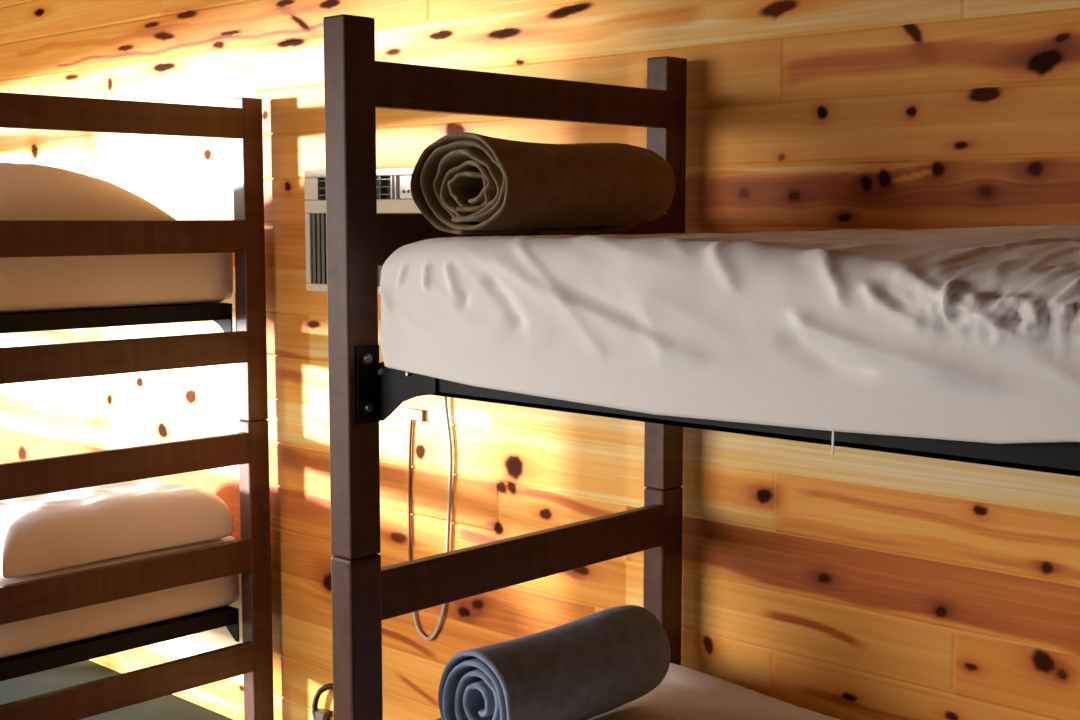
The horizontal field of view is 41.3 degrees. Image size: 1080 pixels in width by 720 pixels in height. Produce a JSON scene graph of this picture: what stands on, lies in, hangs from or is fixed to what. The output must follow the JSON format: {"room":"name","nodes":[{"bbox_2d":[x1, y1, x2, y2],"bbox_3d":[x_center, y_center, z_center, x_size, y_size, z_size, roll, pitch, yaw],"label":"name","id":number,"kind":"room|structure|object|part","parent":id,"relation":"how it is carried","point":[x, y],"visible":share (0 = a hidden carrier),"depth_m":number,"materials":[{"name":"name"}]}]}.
{"room":"dormitory","nodes":[
{"label":"dormitory","id":0,"kind":"room"},
{"bbox_2d":[0,660,232,719],"bbox_3d":[-0.881,1.541,1.666,8.750,0.100,4.500,5,8,43],"label":"floor","id":1,"kind":"structure","parent":0,"point":[169,707],"depth_m":4.97,"materials":[{"name":"plastic"}]},
{"bbox_2d":[0,92,273,719],"bbox_3d":[-1.935,0.174,4.763,2.102,2.002,0.985,5,8,43],"label":"bunk bed","id":2,"kind":"object","parent":1,"relation":"on","point":[244,236],"visible":0.93,"depth_m":4.13,"materials":[{"name":"brown wood"}]},
{"bbox_2d":[0,253,232,312],"bbox_3d":[-1.938,-0.325,4.710,1.942,0.228,0.904,5,8,43],"label":"mattress","id":3,"kind":"object","parent":2,"relation":"on","point":[27,284],"visible":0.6,"depth_m":4.07,"materials":[{"name":"white fabric"}]},
{"bbox_2d":[0,162,176,219],"bbox_3d":[-1.506,-0.470,4.073,0.450,0.184,0.800,5,8,43],"label":"pillow","id":4,"kind":"object","parent":3,"relation":"on","point":[27,191],"visible":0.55,"depth_m":4.00,"materials":[{"name":"white fabric"}]},
{"bbox_2d":[0,536,238,658],"bbox_3d":[-1.938,0.619,4.806,1.942,0.227,0.904,5,8,43],"label":"mattress","id":5,"kind":"object","parent":2,"relation":"on","point":[46,631],"visible":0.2,"depth_m":4.15,"materials":[{"name":"white fabric"}]},
{"bbox_2d":[0,477,233,578],"bbox_3d":[-1.366,0.470,4.290,0.470,0.168,0.744,5,8,43],"label":"pillow","id":6,"kind":"object","parent":5,"relation":"on","point":[41,533],"visible":0.94,"depth_m":4.14,"materials":[{"name":"white fabric"}]},
{"bbox_3d":[-1.180,-0.674,3.965,0.025,0.090,0.846,5,8,43],"label":"rail","id":7,"kind":"part","parent":2,"relation":"part of","materials":[{"name":"brown wood"}]},
{"bbox_3d":[-1.180,-0.341,3.999,0.025,0.097,0.846,5,8,43],"label":"rail","id":8,"kind":"part","parent":2,"relation":"part of","materials":[{"name":"brown wood"}]},
{"bbox_3d":[-1.180,-0.010,4.032,0.025,0.095,0.846,5,8,43],"label":"rail","id":9,"kind":"part","parent":2,"relation":"part of","materials":[{"name":"brown wood"}]},
{"bbox_3d":[-1.180,0.297,4.063,0.025,0.094,0.846,5,8,43],"label":"rail","id":10,"kind":"part","parent":2,"relation":"part of","materials":[{"name":"brown wood"}]},
{"bbox_3d":[-1.180,0.627,4.096,0.025,0.100,0.846,5,8,43],"label":"rail","id":11,"kind":"part","parent":2,"relation":"part of","materials":[{"name":"brown wood"}]},
{"bbox_3d":[-1.180,0.946,4.128,0.025,0.093,0.846,5,8,43],"label":"rail","id":12,"kind":"part","parent":2,"relation":"part of","materials":[{"name":"brown wood"}]},
{"bbox_3d":[-1.667,-0.214,5.011,1.956,0.049,0.035,5,8,43],"label":"rail","id":13,"kind":"part","parent":2,"relation":"part of","materials":[{"name":"black metal"}]},
{"bbox_3d":[-1.667,0.729,5.106,1.956,0.049,0.035,5,8,43],"label":"rail","id":14,"kind":"part","parent":2,"relation":"part of","materials":[{"name":"black metal"}]},
{"bbox_3d":[-0.880,-0.301,4.347,0.060,0.972,0.072,5,8,43],"label":"post","id":15,"kind":"part","parent":2,"relation":"part of","materials":[{"name":"brown wood"}]},
{"bbox_3d":[-0.879,0.689,4.444,0.060,1.017,0.075,5,8,43],"label":"post","id":16,"kind":"part","parent":2,"relation":"part of","materials":[{"name":"brown wood"}]},
{"bbox_2d":[323,14,1079,719],"bbox_3d":[0.722,0.424,2.272,2.122,2.002,0.985,5,8,43],"label":"bunk bed","id":17,"kind":"object","parent":1,"relation":"on","point":[363,392],"visible":0.62,"depth_m":2.63,"materials":[{"name":"brown wood"}]},
{"bbox_3d":[-0.340,-0.126,2.596,0.060,0.972,0.072,5,8,43],"label":"post","id":18,"kind":"part","parent":17,"relation":"part of","materials":[{"name":"brown wood"}]},
{"bbox_3d":[-0.339,0.865,2.693,0.060,1.017,0.075,5,8,43],"label":"post","id":19,"kind":"part","parent":17,"relation":"part of","materials":[{"name":"brown wood"}]},
{"bbox_3d":[-0.311,0.044,2.595,0.005,0.142,0.052,5,8,43],"label":"mounting plate","id":20,"kind":"part","parent":17,"relation":"part of","materials":[{"name":"black paint"}]},
{"bbox_3d":[-0.015,-0.249,2.905,0.025,0.095,0.846,5,8,43],"label":"rail","id":21,"kind":"part","parent":17,"relation":"part of","materials":[{"name":"brown wood"}]},
{"bbox_3d":[-0.015,-0.526,2.877,0.025,0.082,0.846,5,8,43],"label":"rail","id":22,"kind":"part","parent":17,"relation":"part of","materials":[{"name":"brown wood"}]},
{"bbox_3d":[-0.015,0.407,2.971,0.025,0.094,0.846,5,8,43],"label":"rail","id":23,"kind":"part","parent":17,"relation":"part of","materials":[{"name":"brown wood"}]},
{"bbox_3d":[0.285,0.799,3.352,0.060,1.017,0.075,5,8,43],"label":"post","id":24,"kind":"part","parent":17,"relation":"part of","materials":[{"name":"brown wood"}]},
{"bbox_3d":[0.284,-0.192,3.255,0.060,0.972,0.072,5,8,43],"label":"post","id":25,"kind":"part","parent":17,"relation":"part of","materials":[{"name":"brown wood"}]},
{"bbox_2d":[588,663,840,719],"bbox_3d":[0.699,0.886,2.306,1.966,0.236,0.865,5,8,43],"label":"mattress","id":26,"kind":"object","parent":17,"relation":"on","point":[685,693],"visible":0.65,"depth_m":2.99,"materials":[{"name":"white fabric"}]},
{"bbox_2d":[438,605,669,719],"bbox_3d":[0.037,0.626,2.822,0.196,0.215,0.492,5,8,43],"label":"rolled blanket","id":27,"kind":"object","parent":26,"relation":"on","point":[590,666],"visible":1,"depth_m":2.72,"materials":[{"name":"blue fabric"}]},
{"bbox_2d":[378,225,1079,454],"bbox_3d":[0.697,-0.056,2.201,1.979,0.308,0.907,5,8,43],"label":"mattress","id":28,"kind":"object","parent":17,"relation":"on","point":[958,334],"visible":1,"depth_m":2.02,"materials":[{"name":"white fabric"}]},
{"bbox_2d":[410,132,674,234],"bbox_3d":[0.021,-0.329,2.708,0.244,0.180,0.510,5,8,43],"label":"rolled blanket","id":29,"kind":"object","parent":28,"relation":"on","point":[464,183],"visible":1,"depth_m":2.59,"materials":[{"name":"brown fabric"}]},
{"bbox_3d":[0.442,0.094,1.942,1.976,0.049,0.035,5,8,43],"label":"rail","id":30,"kind":"part","parent":17,"relation":"part of","materials":[{"name":"black metal"}]},
{"bbox_2d":[0,0,1079,719],"bbox_3d":[0.628,-0.021,3.118,8.550,2.720,0.100,5,8,43],"label":"wall","id":31,"kind":"structure","parent":0,"point":[850,583],"depth_m":3.35,"materials":[{"name":"brown wood"}]},
{"bbox_2d":[311,683,332,719],"bbox_3d":[-0.612,1.043,4.306,0.220,0.155,0.033,5,8,43],"label":"cable","id":32,"kind":"object","parent":31,"relation":"attached to","point":[317,713],"visible":0.67,"depth_m":4.35,"materials":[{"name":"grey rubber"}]},
{"bbox_2d":[304,167,452,640],"bbox_3d":[-0.425,0.130,3.978,0.565,1.309,0.120,5,8,43],"label":"air conditioner","id":33,"kind":"object","parent":31,"relation":"attached to","point":[393,189],"visible":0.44,"depth_m":4.01,"materials":[{"name":"beige plastic"}]},
{"bbox_2d":[319,176,390,199],"bbox_3d":[-0.500,-0.471,3.932,0.313,0.063,0.028,5,8,43],"label":"vent","id":34,"kind":"object","parent":33,"relation":"attached to","point":[383,183],"depth_m":3.86,"materials":[{"name":"plastic"}]},
{"bbox_3d":[-0.453,-0.349,3.900,0.565,0.340,0.032,5,8,43],"label":"panel","id":35,"kind":"part","parent":33,"relation":"part of","materials":[{"name":"beige plastic"}]},
{"bbox_2d":[312,213,421,286],"bbox_3d":[-0.448,-0.300,3.903,0.531,0.198,0.022,5,8,43],"label":"grille","id":36,"kind":"object","parent":33,"relation":"attached to","point":[319,238],"depth_m":4.05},
{"bbox_3d":[-0.336,-0.456,3.777,0.071,0.061,0.029,5,8,43],"label":"control panel","id":37,"kind":"part","parent":33,"relation":"part of","materials":[{"name":"plastic"}]},
{"bbox_3d":[-0.317,0.300,3.936,0.182,0.980,0.052,5,8,43],"label":"power cord","id":38,"kind":"part","parent":33,"relation":"part of","materials":[{"name":"white plastic"}]}
]}

